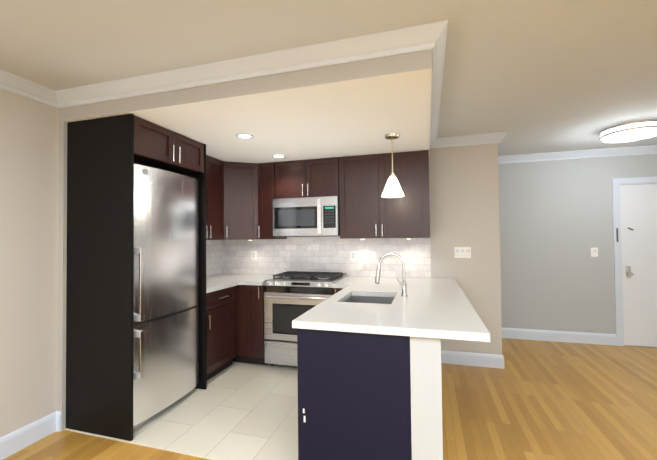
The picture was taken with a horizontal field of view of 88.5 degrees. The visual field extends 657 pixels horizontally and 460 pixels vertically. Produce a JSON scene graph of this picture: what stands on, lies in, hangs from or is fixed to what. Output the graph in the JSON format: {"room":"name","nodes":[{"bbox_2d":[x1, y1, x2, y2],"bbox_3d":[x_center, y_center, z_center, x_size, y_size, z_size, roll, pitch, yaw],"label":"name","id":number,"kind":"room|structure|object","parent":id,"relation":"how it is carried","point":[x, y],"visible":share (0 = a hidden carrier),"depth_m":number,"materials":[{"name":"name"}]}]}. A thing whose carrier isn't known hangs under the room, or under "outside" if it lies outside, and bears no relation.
{"room":"kitchen","nodes":[
{"label":"kitchen","id":0,"kind":"room"},
{"bbox_2d":[57,121,67,429],"bbox_3d":[-1.952,0.325,2.494,0.050,2.250,0.060,-1,-1,16],"label":"wall","id":1,"kind":"structure","parent":0,"point":[62,280],"depth_m":2.47,"materials":[{"name":"grey paint"}]},
{"bbox_2d":[0,89,221,437],"bbox_3d":[-2.302,0.215,1.571,0.100,2.440,8.550,-1,-1,16],"label":"wall","id":2,"kind":"structure","parent":0,"point":[29,144],"depth_m":2.29,"materials":[{"name":"grey paint"}]},
{"bbox_2d":[0,69,60,108],"bbox_3d":[-2.681,-0.988,0.026,0.078,0.092,5.130,-1,-1,16],"label":"crown molding","id":3,"kind":"structure","parent":2,"relation":"attached to","point":[9,82],"depth_m":2.26,"materials":[{"name":"white"}]},
{"bbox_2d":[0,411,61,459],"bbox_3d":[-2.670,1.338,-0.019,0.050,0.135,5.130,-1,-1,16],"label":"baseboard","id":4,"kind":"structure","parent":2,"relation":"attached to","point":[13,442],"depth_m":2.27,"materials":[{"name":"white"}]},
{"bbox_2d":[206,240,221,275],"bbox_3d":[-1.572,0.337,3.862,0.008,0.443,1.200,-1,-1,16],"label":"backsplash","id":5,"kind":"structure","parent":2,"relation":"attached to","point":[213,248],"depth_m":4.26,"materials":[{"name":"tile"}]},
{"bbox_2d":[206,155,225,239],"bbox_3d":[-1.398,-0.334,3.694,0.439,0.888,0.419,-1,-1,16],"label":"upper cabinet","id":6,"kind":"object","parent":2,"relation":"attached to","point":[215,168],"depth_m":3.67,"materials":[{"name":"brown wood"}]},
{"bbox_2d":[56,20,447,107],"bbox_3d":[-0.661,-0.966,2.067,2.628,0.092,0.078,-1,-1,16],"label":"crown molding","id":7,"kind":"structure","parent":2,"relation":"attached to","point":[425,37],"depth_m":1.97,"materials":[{"name":"white"}]},
{"bbox_2d":[64,362,297,459],"bbox_3d":[-0.444,1.496,3.112,2.760,0.104,2.105,-1,-1,16],"label":"floor","id":8,"kind":"structure","parent":0,"point":[240,411],"depth_m":2.54,"materials":[{"name":"beige tile"}]},
{"bbox_2d":[66,113,206,440],"bbox_3d":[-1.530,0.325,2.792,0.671,2.242,0.820,-1,-1,16],"label":"surround","id":9,"kind":"object","parent":8,"relation":"on","point":[105,155],"visible":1,"depth_m":2.41,"materials":[{"name":"black wood"}]},
{"bbox_2d":[133,164,198,429],"bbox_3d":[-1.505,0.488,2.782,0.600,1.903,0.720,-1,-1,16],"label":"fridge","id":10,"kind":"object","parent":8,"relation":"on","point":[166,338],"visible":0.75,"depth_m":2.62,"materials":[{"name":"grey metal"}]},
{"bbox_2d":[206,285,237,379],"bbox_3d":[-1.350,1.025,3.467,0.616,0.868,0.594,-1,-1,16],"label":"base cabinet","id":11,"kind":"object","parent":8,"relation":"on","point":[235,322],"depth_m":3.38,"materials":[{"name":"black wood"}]},
{"bbox_2d":[206,273,269,292],"bbox_3d":[-1.247,0.575,3.767,0.660,0.040,1.213,-1,-1,16],"label":"countertop","id":12,"kind":"structure","parent":11,"relation":"on","point":[216,282],"depth_m":3.69,"materials":[{"name":"white stone"}]},
{"bbox_2d":[238,285,249,362],"bbox_3d":[-0.824,1.029,3.932,0.175,0.868,0.637,-1,-1,16],"label":"base cabinet","id":13,"kind":"object","parent":8,"relation":"on","point":[243,290],"depth_m":3.63,"materials":[{"name":"black wood"}]},
{"bbox_2d":[250,285,267,364],"bbox_3d":[-0.693,1.027,3.894,0.194,0.868,0.637,-1,-1,16],"label":"base cabinet","id":14,"kind":"object","parent":8,"relation":"on","point":[257,346],"depth_m":3.60,"materials":[{"name":"black wood"}]},
{"bbox_2d":[258,277,272,285],"bbox_3d":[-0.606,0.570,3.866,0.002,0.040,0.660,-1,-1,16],"label":"countertop","id":15,"kind":"structure","parent":14,"relation":"on","point":[261,283],"depth_m":3.65,"materials":[{"name":"white stone"}]},
{"bbox_2d":[263,271,346,367],"bbox_3d":[-0.239,0.973,3.732,0.756,0.962,0.688,-1,-1,16],"label":"range","id":16,"kind":"object","parent":8,"relation":"on","point":[289,296],"visible":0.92,"depth_m":3.50,"materials":[{"name":"grey metal"}]},
{"bbox_2d":[333,288,343,294],"bbox_3d":[0.236,1.011,3.596,0.221,0.868,0.686,-1,-1,16],"label":"base cabinet","id":17,"kind":"object","parent":8,"relation":"on","point":[335,290],"depth_m":3.34,"materials":[{"name":"black wood"}]},
{"bbox_2d":[332,276,359,287],"bbox_3d":[0.209,0.556,3.612,0.177,0.040,0.690,-1,-1,16],"label":"countertop","id":18,"kind":"structure","parent":17,"relation":"on","point":[349,278],"depth_m":3.50,"materials":[{"name":"white stone"}]},
{"bbox_2d":[292,277,489,341],"bbox_3d":[0.579,0.535,2.754,1.005,0.040,2.130,-1,-1,16],"label":"countertop","id":19,"kind":"structure","parent":17,"relation":"on","point":[442,308],"depth_m":2.05,"materials":[{"name":"white stone"}]},
{"bbox_2d":[344,296,394,303],"bbox_3d":[0.316,0.668,2.594,0.409,0.226,0.524,-1,-1,16],"label":"sink","id":20,"kind":"object","parent":19,"relation":"in","point":[371,299],"visible":0.02,"depth_m":2.84,"materials":[{"name":"silver metal"}]},
{"bbox_2d":[375,253,407,296],"bbox_3d":[0.482,0.344,2.617,0.252,0.336,0.088,-1,-1,16],"label":"faucet","id":21,"kind":"object","parent":19,"relation":"on","point":[403,284],"visible":1,"depth_m":2.61,"materials":[{"name":"silver metal"}]},
{"bbox_2d":[0,0,656,155],"bbox_3d":[0.866,-1.108,0.667,6.730,0.100,8.550,-1,-1,16],"label":"ceiling","id":22,"kind":"structure","parent":0,"point":[536,76],"depth_m":1.87,"materials":[{"name":"grey paint"}]},
{"bbox_2d":[59,50,431,163],"bbox_3d":[-0.439,-0.897,3.120,2.640,0.190,2.070,-1,-1,16],"label":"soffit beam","id":23,"kind":"structure","parent":22,"relation":"attached to","point":[360,108],"depth_m":2.35,"materials":[{"name":"white paint"}]},
{"bbox_2d":[236,133,253,138],"bbox_3d":[-0.716,-0.801,2.881,0.150,0.006,0.150,-1,-1,16],"label":"recessed light","id":24,"kind":"object","parent":23,"relation":"attached to","point":[244,136],"visible":0.96,"depth_m":2.88,"materials":[{"name":"white"}]},
{"bbox_2d":[272,154,285,157],"bbox_3d":[-0.534,-0.788,3.609,0.150,0.006,0.150,-1,-1,16],"label":"recessed light","id":25,"kind":"object","parent":23,"relation":"attached to","point":[278,156],"visible":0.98,"depth_m":3.61,"materials":[{"name":"white"}]},
{"bbox_2d":[382,133,403,197],"bbox_3d":[0.550,-0.552,2.902,0.192,0.530,0.192,-1,-1,16],"label":"pendant lamp","id":26,"kind":"object","parent":23,"relation":"hanging from","point":[392,189],"visible":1,"depth_m":2.86,"materials":[{"name":"white glass"}]},
{"bbox_2d":[599,119,656,142],"bbox_3d":[3.030,-0.964,3.370,0.510,0.118,0.510,-1,-1,16],"label":"ceiling light fixture","id":27,"kind":"object","parent":22,"relation":"attached to","point":[634,130],"visible":1,"depth_m":3.26,"materials":[{"name":"white glass"}]},
{"bbox_2d":[2,338,656,459],"bbox_3d":[0.893,1.431,0.614,6.730,0.100,8.550,-1,-1,16],"label":"floor","id":28,"kind":"structure","parent":0,"point":[541,400],"depth_m":2.62,"materials":[{"name":"brown wood"}]},
{"bbox_2d":[297,328,411,459],"bbox_3d":[0.126,0.975,1.810,0.615,0.868,0.021,-1,-1,16],"label":"peninsula end panel","id":29,"kind":"object","parent":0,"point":[354,395],"visible":0.86,"depth_m":1.80,"materials":[{"name":"blue wood"}]},
{"bbox_2d":[230,143,501,354],"bbox_3d":[0.370,0.250,4.592,3.330,2.440,1.250,-1,-1,16],"label":"wall","id":30,"kind":"structure","parent":0,"point":[464,194],"depth_m":3.61,"materials":[{"name":"grey paint"}]},
{"bbox_2d":[226,162,261,239],"bbox_3d":[-1.128,-0.330,4.056,0.755,0.888,0.616,-1,-1,16],"label":"upper cabinet","id":31,"kind":"object","parent":30,"relation":"attached to","point":[240,197],"depth_m":3.89,"materials":[{"name":"brown wood"}]},
{"bbox_2d":[262,162,286,238],"bbox_3d":[-0.704,-0.334,4.060,0.270,0.888,0.370,-1,-1,16],"label":"upper cabinet","id":32,"kind":"object","parent":30,"relation":"attached to","point":[267,168],"depth_m":3.91,"materials":[{"name":"brown wood"}]},
{"bbox_2d":[274,160,309,198],"bbox_3d":[-0.360,-0.569,3.980,0.435,0.428,0.338,-1,-1,16],"label":"upper cabinet","id":33,"kind":"object","parent":30,"relation":"attached to","point":[291,178],"depth_m":3.83,"materials":[{"name":"brown wood"}]},
{"bbox_2d":[273,196,339,236],"bbox_3d":[-0.215,-0.138,3.878,0.756,0.431,0.432,-1,-1,16],"label":"microwave","id":34,"kind":"object","parent":33,"relation":"attached to","point":[308,217],"visible":1,"depth_m":3.69,"materials":[{"name":"grey metal"}]},
{"bbox_2d":[310,157,337,196],"bbox_3d":[-0.052,-0.575,3.890,0.435,0.428,0.338,-1,-1,16],"label":"upper cabinet","id":35,"kind":"object","parent":30,"relation":"attached to","point":[323,172],"depth_m":3.72,"materials":[{"name":"brown wood"}]},
{"bbox_2d":[222,236,430,277],"bbox_3d":[-0.139,0.312,4.085,2.635,0.474,0.008,-1,-1,16],"label":"backsplash","id":36,"kind":"structure","parent":30,"relation":"attached to","point":[312,254],"depth_m":4.04,"materials":[{"name":"tile"}]},
{"bbox_2d":[251,251,255,259],"bbox_3d":[-0.959,0.321,4.316,0.072,0.115,0.007,-1,-1,16],"label":"outlet","id":37,"kind":"object","parent":36,"relation":"attached to","point":[253,255],"visible":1,"depth_m":4.31,"materials":[{"name":"white plastic"}]},
{"bbox_2d":[350,251,355,260],"bbox_3d":[0.289,0.300,3.951,0.072,0.115,0.007,-1,-1,16],"label":"outlet","id":38,"kind":"object","parent":36,"relation":"attached to","point":[352,255],"visible":1,"depth_m":3.95,"materials":[{"name":"white plastic"}]},
{"bbox_2d":[338,154,385,237],"bbox_3d":[0.397,-0.352,3.754,0.488,0.888,0.338,-1,-1,16],"label":"upper cabinet","id":39,"kind":"object","parent":30,"relation":"attached to","point":[361,179],"depth_m":3.60,"materials":[{"name":"brown wood"}]},
{"bbox_2d":[386,150,429,237],"bbox_3d":[0.793,-0.359,3.639,0.564,0.888,0.338,-1,-1,16],"label":"upper cabinet","id":40,"kind":"object","parent":30,"relation":"attached to","point":[408,216],"depth_m":3.46,"materials":[{"name":"brown wood"}]},
{"bbox_2d":[430,52,444,147],"bbox_3d":[0.869,-0.968,2.753,0.078,0.092,2.040,-1,-1,16],"label":"soffit beam","id":41,"kind":"structure","parent":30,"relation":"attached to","point":[437,61],"depth_m":2.43,"materials":[{"name":"white paint"}]},
{"bbox_2d":[454,247,470,257],"bbox_3d":[1.440,0.241,3.622,0.165,0.115,0.008,-1,-1,16],"label":"light switch","id":42,"kind":"object","parent":30,"relation":"attached to","point":[462,252],"visible":1,"depth_m":3.62,"materials":[{"name":"white plastic"}]},
{"bbox_2d":[440,132,495,147],"bbox_3d":[1.481,-0.957,3.596,0.600,0.092,0.078,-1,-1,16],"label":"crown molding","id":43,"kind":"structure","parent":30,"relation":"attached to","point":[486,138],"depth_m":3.59,"materials":[{"name":"white paint"}]},
{"bbox_2d":[441,350,501,368],"bbox_3d":[1.476,1.370,3.588,0.660,0.135,0.016,-1,-1,16],"label":"baseboard","id":44,"kind":"structure","parent":30,"relation":"attached to","point":[474,359],"depth_m":3.57,"materials":[{"name":"white wood"}]},
{"bbox_2d":[496,132,506,143],"bbox_3d":[1.954,-0.953,4.005,0.078,0.092,1.128,-1,-1,16],"label":"crown molding","id":45,"kind":"structure","parent":30,"relation":"attached to","point":[499,135],"depth_m":3.50,"materials":[{"name":"white paint"}]},
{"bbox_2d":[410,336,442,459],"bbox_3d":[0.789,0.989,2.705,0.150,0.874,2.110,-1,-1,16],"label":"wall","id":46,"kind":"structure","parent":0,"point":[426,400],"depth_m":1.70,"materials":[{"name":"grey paint"}]},
{"bbox_2d":[498,154,656,333],"bbox_3d":[3.665,0.208,4.226,3.200,2.440,0.100,-1,-1,16],"label":"wall","id":47,"kind":"structure","parent":0,"point":[555,221],"depth_m":4.37,"materials":[{"name":"grey paint"}]},
{"bbox_2d":[502,328,616,345],"bbox_3d":[2.845,1.373,4.385,1.500,0.135,0.016,-1,-1,16],"label":"baseboard","id":48,"kind":"structure","parent":47,"relation":"attached to","point":[513,333],"depth_m":4.34,"materials":[{"name":"white wood"}]},
{"bbox_2d":[498,145,656,163],"bbox_3d":[3.628,-0.967,4.166,3.200,0.092,0.078,-1,-1,16],"label":"crown molding","id":49,"kind":"structure","parent":47,"relation":"attached to","point":[650,149],"depth_m":4.29,"materials":[{"name":"white paint"}]},
{"bbox_2d":[591,248,597,256],"bbox_3d":[3.359,0.280,4.258,0.072,0.115,0.008,-1,-1,16],"label":"light switch","id":50,"kind":"object","parent":47,"relation":"attached to","point":[594,252],"visible":1,"depth_m":4.26,"materials":[{"name":"white plastic"}]},
{"bbox_2d":[612,176,656,345],"bbox_3d":[4.072,0.386,4.095,1.050,2.070,0.118,-1,-1,16],"label":"door frame","id":51,"kind":"structure","parent":47,"relation":"attached to","point":[617,183],"depth_m":4.17,"materials":[{"name":"white"}]},
{"bbox_2d":[616,184,656,346],"bbox_3d":[4.037,0.425,4.064,0.948,1.979,0.110,-1,-1,16],"label":"entry door","id":52,"kind":"structure","parent":47,"relation":"in","point":[638,208],"depth_m":4.14,"materials":[{"name":"white"}]}
]}

